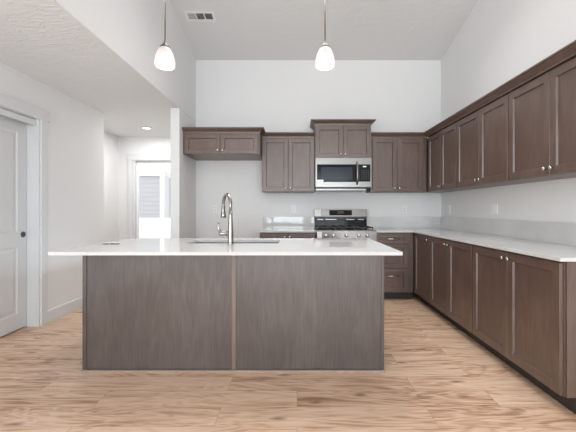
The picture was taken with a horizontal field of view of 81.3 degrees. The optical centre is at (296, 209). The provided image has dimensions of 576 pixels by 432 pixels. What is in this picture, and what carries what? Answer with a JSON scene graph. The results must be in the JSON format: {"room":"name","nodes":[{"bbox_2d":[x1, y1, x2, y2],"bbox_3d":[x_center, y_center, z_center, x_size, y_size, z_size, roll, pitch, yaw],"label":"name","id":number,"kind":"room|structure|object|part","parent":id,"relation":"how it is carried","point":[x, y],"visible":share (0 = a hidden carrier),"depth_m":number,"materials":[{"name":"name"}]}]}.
{"room":"kitchen","nodes":[
{"label":"kitchen","id":0,"kind":"room"},
{"bbox_2d":[0,62,103,309],"bbox_3d":[-2.895,-0.055,0.255,0.590,2.470,8.510,0,0,0],"label":"wall","id":1,"kind":"structure","parent":0,"point":[75,129],"depth_m":3.81,"materials":[{"name":"paint"}]},
{"bbox_2d":[0,115,25,336],"bbox_3d":[-2.736,0.138,2.984,0.039,2.060,0.768,0,0,0],"label":"door","id":2,"kind":"structure","parent":1,"relation":"in","point":[12,131],"depth_m":3.21,"materials":[{"name":"paint"}]},
{"bbox_2d":[0,108,39,326],"bbox_3d":[-2.700,0.135,2.630,0.200,2.090,1.520,0,0,0],"label":"trim","id":3,"kind":"structure","parent":1,"relation":"attached to","point":[32,125],"depth_m":3.37,"materials":[{"name":"paint"}]},
{"bbox_2d":[0,93,49,325],"bbox_3d":[-2.588,0.083,2.630,0.024,2.195,1.740,0,0,0],"label":"trim","id":4,"kind":"structure","parent":1,"relation":"attached to","point":[6,101],"depth_m":3.40,"materials":[{"name":"paint"}]},
{"bbox_2d":[48,297,81,322],"bbox_3d":[-2.593,1.115,0.255,0.014,0.130,8.510,0,0,0],"label":"baseboard","id":5,"kind":"structure","parent":1,"relation":"attached to","point":[64,309],"depth_m":3.73,"materials":[{"name":"paint"}]},
{"bbox_2d":[0,0,195,136],"bbox_3d":[-2.402,-1.350,1.040,1.815,0.120,10.080,0,0,0],"label":"ceiling","id":6,"kind":"structure","parent":0,"point":[42,40],"depth_m":3.02,"materials":[{"name":"white paint"}]},
{"bbox_2d":[140,126,152,129],"bbox_3d":[-2.373,-1.282,5.280,0.180,0.013,0.180,0,0,0],"label":"recessed light","id":7,"kind":"object","parent":6,"relation":"in","point":[143,127],"visible":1,"depth_m":5.29,"materials":[{"name":"white plastic"}]},
{"bbox_2d":[104,132,117,241],"bbox_3d":[-3.250,-0.055,5.235,0.120,2.470,1.690,0,0,0],"label":"wall","id":8,"kind":"structure","parent":0,"point":[110,141],"depth_m":5.73,"materials":[{"name":"paint"}]},
{"bbox_2d":[57,0,195,237],"bbox_3d":[-1.552,-1.110,0.480,0.115,4.580,8.960,0,0,0],"label":"wall","id":9,"kind":"structure","parent":0,"point":[134,29],"depth_m":3.87,"materials":[{"name":"paint"}]},
{"bbox_2d":[118,137,169,239],"bbox_3d":[-2.400,-0.055,6.020,1.580,2.470,0.120,0,0,0],"label":"wall","id":10,"kind":"structure","parent":0,"point":[126,145],"depth_m":5.96,"materials":[{"name":"paint"}]},
{"bbox_2d":[127,154,169,237],"bbox_3d":[-2.467,0.098,5.948,1.105,2.165,0.024,0,0,0],"label":"trim","id":11,"kind":"structure","parent":10,"relation":"attached to","point":[130,157],"depth_m":5.94,"materials":[{"name":"paint"}]},
{"bbox_2d":[133,160,169,237],"bbox_3d":[-2.467,0.150,6.020,0.895,2.060,0.120,0,0,0],"label":"door","id":12,"kind":"structure","parent":10,"relation":"in","point":[136,163],"depth_m":6.00,"materials":[{"name":"paint"}]},
{"bbox_2d":[0,291,575,431],"bbox_3d":[-0.530,1.230,0.980,5.560,0.100,10.200,0,0,0],"label":"floor","id":13,"kind":"structure","parent":0,"point":[436,377],"depth_m":2.12,"materials":[{"name":"brown wood"}]},
{"bbox_2d":[80,242,384,372],"bbox_3d":[-0.463,0.739,2.809,2.202,0.882,0.778,0,0,0],"label":"kitchen island","id":14,"kind":"object","parent":13,"relation":"on","point":[141,313],"visible":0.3,"depth_m":2.44,"materials":[{"name":"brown wood"}]},
{"bbox_3d":[-1.545,0.739,2.802,0.030,0.882,0.736,0,0,0],"label":"panel","id":15,"kind":"part","parent":14,"relation":"part of","materials":[{"name":"grey wood"}]},
{"bbox_3d":[-1.003,0.732,2.446,1.055,0.868,0.012,0,0,0],"label":"panel","id":16,"kind":"part","parent":14,"relation":"part of","materials":[{"name":"grey wood"}]},
{"bbox_2d":[48,238,402,254],"bbox_3d":[-0.464,0.286,2.689,2.296,0.022,1.042,0,0,0],"label":"island countertop","id":17,"kind":"structure","parent":14,"relation":"on","point":[129,246],"depth_m":2.36,"materials":[{"name":"white stone"}]},
{"bbox_2d":[217,193,233,244],"bbox_3d":[-0.571,0.070,2.729,0.142,0.411,0.202,0,0,0],"label":"kitchen faucet","id":18,"kind":"object","parent":17,"relation":"on","point":[229,233],"visible":0.99,"depth_m":2.64,"materials":[{"name":"metal"}]},
{"bbox_3d":[-0.572,-0.058,2.730,0.027,0.156,0.202,0,0,-31],"label":"spout","id":19,"kind":"part","parent":18,"relation":"part of","materials":[{"name":"metal"}]},
{"bbox_3d":[-0.463,1.172,2.427,2.202,0.016,0.014,0,0,0],"label":"shoe molding","id":20,"kind":"part","parent":14,"relation":"part of","materials":[{"name":"brown wood"}]},
{"bbox_3d":[-0.461,0.692,3.159,0.426,0.767,0.020,0,0,0],"label":"door","id":21,"kind":"part","parent":14,"relation":"part of","materials":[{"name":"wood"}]},
{"bbox_3d":[0.084,0.732,2.446,1.055,0.868,0.012,0,0,0],"label":"panel","id":22,"kind":"part","parent":14,"relation":"part of","materials":[{"name":"grey wood"}]},
{"bbox_3d":[0.623,0.739,2.802,0.022,0.882,0.736,0,0,0],"label":"panel","id":23,"kind":"part","parent":14,"relation":"part of","materials":[{"name":"grey wood"}]},
{"bbox_2d":[260,232,315,237],"bbox_3d":[-0.121,0.739,4.638,0.733,0.882,0.639,0,0,0],"label":"base cabinet","id":24,"kind":"object","parent":13,"relation":"on","point":[262,234],"visible":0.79,"depth_m":4.35,"materials":[{"name":"brown wood"}]},
{"bbox_3d":[-0.304,0.693,4.358,0.356,0.766,0.020,0,0,0],"label":"door","id":25,"kind":"part","parent":24,"relation":"part of","materials":[{"name":"brown wood"}]},
{"bbox_2d":[258,217,315,231],"bbox_3d":[-0.131,0.202,4.642,0.759,0.190,0.634,0,0,0],"label":"countertop","id":26,"kind":"structure","parent":24,"relation":"on","point":[270,224],"depth_m":4.94,"materials":[{"name":"white stone"}]},
{"bbox_3d":[0.059,0.693,4.358,0.364,0.766,0.020,0,0,0],"label":"door","id":27,"kind":"part","parent":24,"relation":"part of","materials":[{"name":"brown wood"}]},
{"bbox_2d":[314,209,376,240],"bbox_3d":[0.634,0.587,4.596,0.765,1.187,0.713,0,0,0],"label":"gas range","id":28,"kind":"object","parent":13,"relation":"on","point":[328,223],"visible":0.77,"depth_m":4.86,"materials":[{"name":"silver metal"}]},
{"bbox_3d":[0.634,0.193,4.870,0.757,0.142,0.016,0,0,0],"label":"vent panel","id":29,"kind":"part","parent":28,"relation":"part of","materials":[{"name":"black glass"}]},
{"bbox_2d":[314,225,372,229],"bbox_3d":[0.634,0.261,4.601,0.765,0.066,0.515,0,0,0],"label":"cooktop","id":30,"kind":"object","parent":28,"relation":"in","point":[317,227],"depth_m":4.55,"materials":[{"name":"metal"}]},
{"bbox_3d":[0.634,0.334,4.311,0.765,0.142,0.064,0,0,0],"label":"control panel","id":31,"kind":"part","parent":28,"relation":"part of","materials":[{"name":"silver metal"}]},
{"bbox_2d":[377,232,412,298],"bbox_3d":[1.269,0.739,4.636,0.494,0.882,0.643,0,0,0],"label":"base cabinet","id":32,"kind":"object","parent":13,"relation":"on","point":[398,269],"visible":0.67,"depth_m":4.36,"materials":[{"name":"brown wood"}]},
{"bbox_3d":[1.240,0.382,4.358,0.413,0.127,0.020,0,0,0],"label":"drawer","id":33,"kind":"part","parent":32,"relation":"part of","materials":[{"name":"brown wood"}]},
{"bbox_3d":[1.240,0.919,4.358,0.413,0.309,0.020,0,0,0],"label":"drawer","id":34,"kind":"part","parent":32,"relation":"part of","materials":[{"name":"brown wood"}]},
{"bbox_3d":[1.240,0.605,4.358,0.413,0.310,0.020,0,0,0],"label":"drawer","id":35,"kind":"part","parent":32,"relation":"part of","materials":[{"name":"brown wood"}]},
{"bbox_2d":[413,233,436,311],"bbox_3d":[1.808,0.739,4.393,0.639,0.882,1.115,0,0,0],"label":"base cabinet","id":36,"kind":"object","parent":13,"relation":"on","point":[421,243],"visible":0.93,"depth_m":4.09,"materials":[{"name":"brown wood"}]},
{"bbox_3d":[1.528,0.693,4.087,0.020,0.766,0.494,0,0,0],"label":"door","id":37,"kind":"part","parent":36,"relation":"part of","materials":[{"name":"brown wood"}]},
{"bbox_2d":[367,217,575,261],"bbox_3d":[1.575,0.202,3.432,1.108,0.190,3.054,0,0,0],"label":"countertop","id":38,"kind":"structure","parent":36,"relation":"on","point":[554,241],"depth_m":3.21,"materials":[{"name":"white stone"}]},
{"bbox_2d":[430,236,481,344],"bbox_3d":[1.808,0.739,3.369,0.639,0.882,0.927,0,0,0],"label":"base cabinet","id":39,"kind":"object","parent":13,"relation":"on","point":[451,261],"visible":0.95,"depth_m":3.28,"materials":[{"name":"brown wood"}]},
{"bbox_3d":[1.528,0.693,3.603,0.020,0.766,0.452,0,0,0],"label":"door","id":40,"kind":"part","parent":39,"relation":"part of","materials":[{"name":"brown wood"}]},
{"bbox_3d":[1.528,0.693,3.142,0.020,0.766,0.464,0,0,0],"label":"door","id":41,"kind":"part","parent":39,"relation":"part of","materials":[{"name":"brown wood"}]},
{"bbox_2d":[473,245,575,413],"bbox_3d":[1.808,0.739,2.410,0.639,0.882,0.984,0,0,0],"label":"base cabinet","id":42,"kind":"object","parent":13,"relation":"on","point":[524,306],"visible":0.99,"depth_m":2.21,"materials":[{"name":"brown wood"}]},
{"bbox_3d":[1.528,0.693,2.660,0.020,0.766,0.477,0,0,0],"label":"door","id":43,"kind":"part","parent":42,"relation":"part of","materials":[{"name":"brown wood"}]},
{"bbox_3d":[1.528,0.693,2.178,0.020,0.766,0.482,0,0,0],"label":"door","id":44,"kind":"part","parent":42,"relation":"part of","materials":[{"name":"brown wood"}]},
{"bbox_3d":[1.837,0.739,1.924,0.582,0.882,0.012,0,0,0],"label":"panel","id":45,"kind":"part","parent":42,"relation":"part of","materials":[{"name":"brown wood"}]},
{"bbox_2d":[196,60,440,237],"bbox_3d":[0.260,-0.515,5.020,3.740,3.390,0.120,0,0,0],"label":"wall","id":46,"kind":"structure","parent":0,"point":[273,95],"depth_m":4.96,"materials":[{"name":"paint"}]},
{"bbox_2d":[213,205,217,212],"bbox_3d":[-1.207,-0.010,4.955,0.070,0.116,0.008,0,0,0],"label":"wall outlet","id":47,"kind":"object","parent":46,"relation":"attached to","point":[215,207],"visible":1,"depth_m":4.95,"materials":[{"name":"plastic"}]},
{"bbox_2d":[182,127,265,160],"bbox_3d":[-0.961,-0.896,4.647,1.060,0.342,0.622,0,0,0],"label":"upper cabinet","id":48,"kind":"object","parent":46,"relation":"attached to","point":[199,143],"visible":0.95,"depth_m":4.38,"materials":[{"name":"brown wood"}]},
{"bbox_3d":[-1.240,-0.859,4.383,0.467,0.260,0.020,0,0,0],"label":"door","id":49,"kind":"part","parent":48,"relation":"part of","materials":[{"name":"brown wood"}]},
{"bbox_3d":[-0.961,-1.036,4.647,1.060,0.062,0.622,0,0,0],"label":"crown","id":50,"kind":"part","parent":48,"relation":"part of","materials":[{"name":"brown wood"}]},
{"bbox_3d":[-0.756,-0.859,4.383,0.494,0.260,0.020,0,0,0],"label":"door","id":51,"kind":"part","parent":48,"relation":"part of","materials":[{"name":"brown wood"}]},
{"bbox_2d":[262,132,314,192],"bbox_3d":[-0.121,-0.653,4.774,0.733,0.816,0.368,0,0,0],"label":"upper cabinet","id":52,"kind":"object","parent":46,"relation":"attached to","point":[288,158],"visible":0.97,"depth_m":4.64,"materials":[{"name":"brown wood"}]},
{"bbox_3d":[-0.302,-0.616,4.638,0.360,0.733,0.020,0,0,0],"label":"door","id":53,"kind":"part","parent":52,"relation":"part of","materials":[{"name":"brown wood"}]},
{"bbox_3d":[-0.121,-1.030,4.620,0.733,0.062,0.058,0,0,0],"label":"crown","id":54,"kind":"part","parent":52,"relation":"part of","materials":[{"name":"brown wood"}]},
{"bbox_3d":[0.059,-0.616,4.638,0.358,0.733,0.020,0,0,0],"label":"door","id":55,"kind":"part","parent":52,"relation":"part of","materials":[{"name":"brown wood"}]},
{"bbox_2d":[263,217,313,227],"bbox_3d":[-0.128,0.191,4.949,0.754,0.168,0.021,0,0,0],"label":"backsplash","id":56,"kind":"structure","parent":46,"relation":"attached to","point":[268,222],"depth_m":4.94,"materials":[{"name":"white stone"}]},
{"bbox_2d":[291,205,295,212],"bbox_3d":[-0.053,-0.007,4.955,0.070,0.116,0.008,0,0,0],"label":"wall outlet","id":57,"kind":"object","parent":46,"relation":"attached to","point":[293,207],"visible":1,"depth_m":4.95,"materials":[{"name":"plastic"}]},
{"bbox_2d":[310,119,375,157],"bbox_3d":[0.632,-0.967,4.754,0.888,0.520,0.408,0,0,0],"label":"upper cabinet","id":58,"kind":"object","parent":46,"relation":"attached to","point":[334,138],"visible":0.99,"depth_m":4.59,"materials":[{"name":"brown wood"}]},
{"bbox_3d":[0.441,-0.930,4.598,0.379,0.438,0.020,0,0,0],"label":"door","id":59,"kind":"part","parent":58,"relation":"part of","materials":[{"name":"brown wood"}]},
{"bbox_3d":[0.632,-1.196,4.754,0.888,0.062,0.408,0,0,0],"label":"crown","id":60,"kind":"part","parent":58,"relation":"part of","materials":[{"name":"brown wood"}]},
{"bbox_2d":[315,158,371,191],"bbox_3d":[0.632,-0.484,4.724,0.766,0.441,0.465,0,0,0],"label":"microwave","id":61,"kind":"object","parent":58,"relation":"attached to","point":[331,174],"visible":0.98,"depth_m":4.55,"materials":[{"name":"silver metal"}]},
{"bbox_3d":[0.557,-0.493,4.550,0.571,0.239,0.004,0,0,0],"label":"door glass","id":62,"kind":"part","parent":61,"relation":"part of","materials":[{"name":"black glass"}]},
{"bbox_3d":[0.815,-0.492,4.525,0.032,0.313,0.066,0,0,0],"label":"handle","id":63,"kind":"part","parent":61,"relation":"part of","materials":[{"name":"silver metal"}]},
{"bbox_3d":[0.920,-0.496,4.550,0.152,0.234,0.004,0,0,0],"label":"keypad panel","id":64,"kind":"part","parent":61,"relation":"part of","materials":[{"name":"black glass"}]},
{"bbox_3d":[0.823,-0.930,4.598,0.379,0.438,0.020,0,0,0],"label":"door","id":65,"kind":"part","parent":58,"relation":"part of","materials":[{"name":"brown wood"}]},
{"bbox_2d":[366,132,426,192],"bbox_3d":[1.409,-0.653,4.774,0.779,0.816,0.368,0,0,0],"label":"upper cabinet","id":66,"kind":"object","parent":46,"relation":"attached to","point":[399,159],"visible":0.98,"depth_m":4.64,"materials":[{"name":"brown wood"}]},
{"bbox_3d":[1.216,-0.616,4.638,0.332,0.733,0.020,0,0,0],"label":"door","id":67,"kind":"part","parent":66,"relation":"part of","materials":[{"name":"brown wood"}]},
{"bbox_3d":[1.409,-1.030,4.620,0.779,0.062,0.058,0,0,0],"label":"crown","id":68,"kind":"part","parent":66,"relation":"part of","materials":[{"name":"brown wood"}]},
{"bbox_3d":[1.560,-0.616,4.638,0.351,0.733,0.020,0,0,0],"label":"door","id":69,"kind":"part","parent":66,"relation":"part of","materials":[{"name":"brown wood"}]},
{"bbox_2d":[402,206,406,213],"bbox_3d":[1.589,0.003,4.955,0.070,0.116,0.008,0,0,0],"label":"wall outlet","id":70,"kind":"object","parent":46,"relation":"attached to","point":[404,208],"visible":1,"depth_m":4.95,"materials":[{"name":"plastic"}]},
{"bbox_2d":[170,0,477,59],"bbox_3d":[0.320,-2.866,0.480,3.860,1.369,9.200,0,0,0],"label":"ceiling","id":71,"kind":"structure","parent":0,"point":[243,29],"depth_m":4.36,"materials":[{"name":"white paint"}]},
{"bbox_2d":[154,0,174,70],"bbox_3d":[-1.084,-1.954,2.750,0.162,1.573,0.162,0,0,0],"label":"pendant lamp","id":72,"kind":"object","parent":71,"relation":"hanging from","point":[164,57],"visible":1,"depth_m":2.71,"materials":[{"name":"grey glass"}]},
{"bbox_3d":[-1.084,-1.252,2.750,0.162,0.170,0.162,0,0,0],"label":"lamp shade","id":73,"kind":"part","parent":72,"relation":"part of","materials":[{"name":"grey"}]},
{"bbox_3d":[-1.084,-2.049,2.750,0.012,1.342,0.012,0,0,0],"label":"stem","id":74,"kind":"part","parent":72,"relation":"part of","materials":[{"name":"metal"}]},
{"bbox_2d":[184,11,216,21],"bbox_3d":[-1.198,-2.397,4.159,0.366,0.045,0.158,0,0,0],"label":"ceiling vent","id":75,"kind":"object","parent":71,"relation":"in","point":[191,16],"visible":1,"depth_m":4.16,"materials":[{"name":"white plastic"}]},
{"bbox_2d":[315,0,334,70],"bbox_3d":[0.230,-1.954,2.750,0.162,1.573,0.162,0,0,0],"label":"pendant lamp","id":76,"kind":"object","parent":71,"relation":"hanging from","point":[325,60],"visible":1,"depth_m":2.71,"materials":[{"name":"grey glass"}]},
{"bbox_3d":[0.230,-2.049,2.750,0.012,1.342,0.012,0,0,0],"label":"stem","id":77,"kind":"part","parent":76,"relation":"part of","materials":[{"name":"metal"}]},
{"bbox_3d":[0.230,-1.252,2.750,0.162,0.170,0.162,0,0,0],"label":"lamp shade","id":78,"kind":"part","parent":76,"relation":"part of","materials":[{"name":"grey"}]},
{"bbox_2d":[441,0,575,222],"bbox_3d":[2.190,-1.110,0.540,0.120,4.580,9.080,0,0,0],"label":"wall","id":79,"kind":"structure","parent":0,"point":[499,40],"depth_m":3.42,"materials":[{"name":"paint"}]},
{"bbox_2d":[422,121,478,192],"bbox_3d":[1.948,-0.622,4.370,0.359,0.753,1.168,0,0,0],"label":"upper cabinet","id":80,"kind":"object","parent":79,"relation":"attached to","point":[441,146],"visible":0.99,"depth_m":4.14,"materials":[{"name":"brown wood"}]},
{"bbox_3d":[1.808,-0.616,4.396,0.020,0.733,0.400,0,0,0],"label":"door","id":81,"kind":"part","parent":80,"relation":"part of","materials":[{"name":"brown wood"}]},
{"bbox_3d":[1.808,-0.616,3.991,0.020,0.733,0.404,0,0,0],"label":"door","id":82,"kind":"part","parent":80,"relation":"part of","materials":[{"name":"brown wood"}]},
{"bbox_2d":[367,217,575,245],"bbox_3d":[1.575,0.191,3.432,1.108,0.168,3.054,0,0,0],"label":"backsplash","id":83,"kind":"structure","parent":79,"relation":"attached to","point":[552,232],"depth_m":3.56,"materials":[{"name":"white stone"}]},
{"bbox_2d":[491,204,497,213],"bbox_3d":[2.124,-0.005,3.610,0.010,0.116,0.116,0,0,0],"label":"wall switch","id":84,"kind":"object","parent":79,"relation":"attached to","point":[494,207],"visible":1,"depth_m":3.60,"materials":[{"name":"plastic"}]},
{"bbox_2d":[457,92,539,187],"bbox_3d":[1.948,-0.622,3.319,0.359,0.753,0.927,0,0,0],"label":"upper cabinet","id":85,"kind":"object","parent":79,"relation":"attached to","point":[482,135],"visible":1,"depth_m":3.25,"materials":[{"name":"brown wood"}]},
{"bbox_3d":[1.808,-0.616,3.547,0.020,0.733,0.462,0,0,0],"label":"door","id":86,"kind":"part","parent":85,"relation":"part of","materials":[{"name":"brown wood"}]},
{"bbox_3d":[1.808,-0.616,3.087,0.020,0.733,0.454,0,0,0],"label":"door","id":87,"kind":"part","parent":85,"relation":"part of","materials":[{"name":"brown wood"}]},
{"bbox_2d":[424,40,575,136],"bbox_3d":[1.936,-1.030,3.244,0.388,0.062,2.755,0,0,0],"label":"crown molding","id":88,"kind":"structure","parent":79,"relation":"attached to","point":[568,52],"depth_m":2.73,"materials":[{"name":"brown wood"}]},
{"bbox_2d":[509,57,575,180],"bbox_3d":[1.948,-0.622,2.389,0.359,0.753,0.927,0,0,0],"label":"upper cabinet","id":89,"kind":"object","parent":79,"relation":"attached to","point":[542,111],"visible":1,"depth_m":2.43,"materials":[{"name":"brown wood"}]},
{"bbox_3d":[1.808,-0.616,2.618,0.020,0.733,0.462,0,0,0],"label":"door","id":90,"kind":"part","parent":89,"relation":"part of","materials":[{"name":"brown wood"}]},
{"bbox_3d":[1.808,-0.616,2.156,0.020,0.733,0.454,0,0,0],"label":"door","id":91,"kind":"part","parent":89,"relation":"part of","materials":[{"name":"brown wood"}]},
{"label":"outside","id":92,"kind":"structure","parent":0,"visible":0},
{"bbox_3d":[-3.000,1.365,14.040,22.000,0.130,15.920,0,0,0],"label":"ground","id":93,"kind":"structure","parent":92,"visible":0},
{"bbox_2d":[139,164,169,217],"bbox_3d":[-4.500,-1.450,12.370,11.000,5.500,0.860,0,0,0],"label":"window","id":94,"kind":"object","parent":93,"relation":"on","point":[154,179],"visible":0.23,"depth_m":12.00,"materials":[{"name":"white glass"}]},
{"bbox_2d":[139,218,169,237],"bbox_3d":[-3.050,0.735,8.600,4.740,1.130,0.140,0,0,0],"label":"vinyl fence","id":95,"kind":"object","parent":93,"relation":"on","point":[148,227],"visible":0.02,"depth_m":8.58,"materials":[{"name":"white plastic"}]},
{"bbox_3d":[-3.625,0.246,8.600,1.038,0.063,0.060,0,0,0],"label":"rail","id":96,"kind":"part","parent":95,"relation":"part of","materials":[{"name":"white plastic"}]}
]}

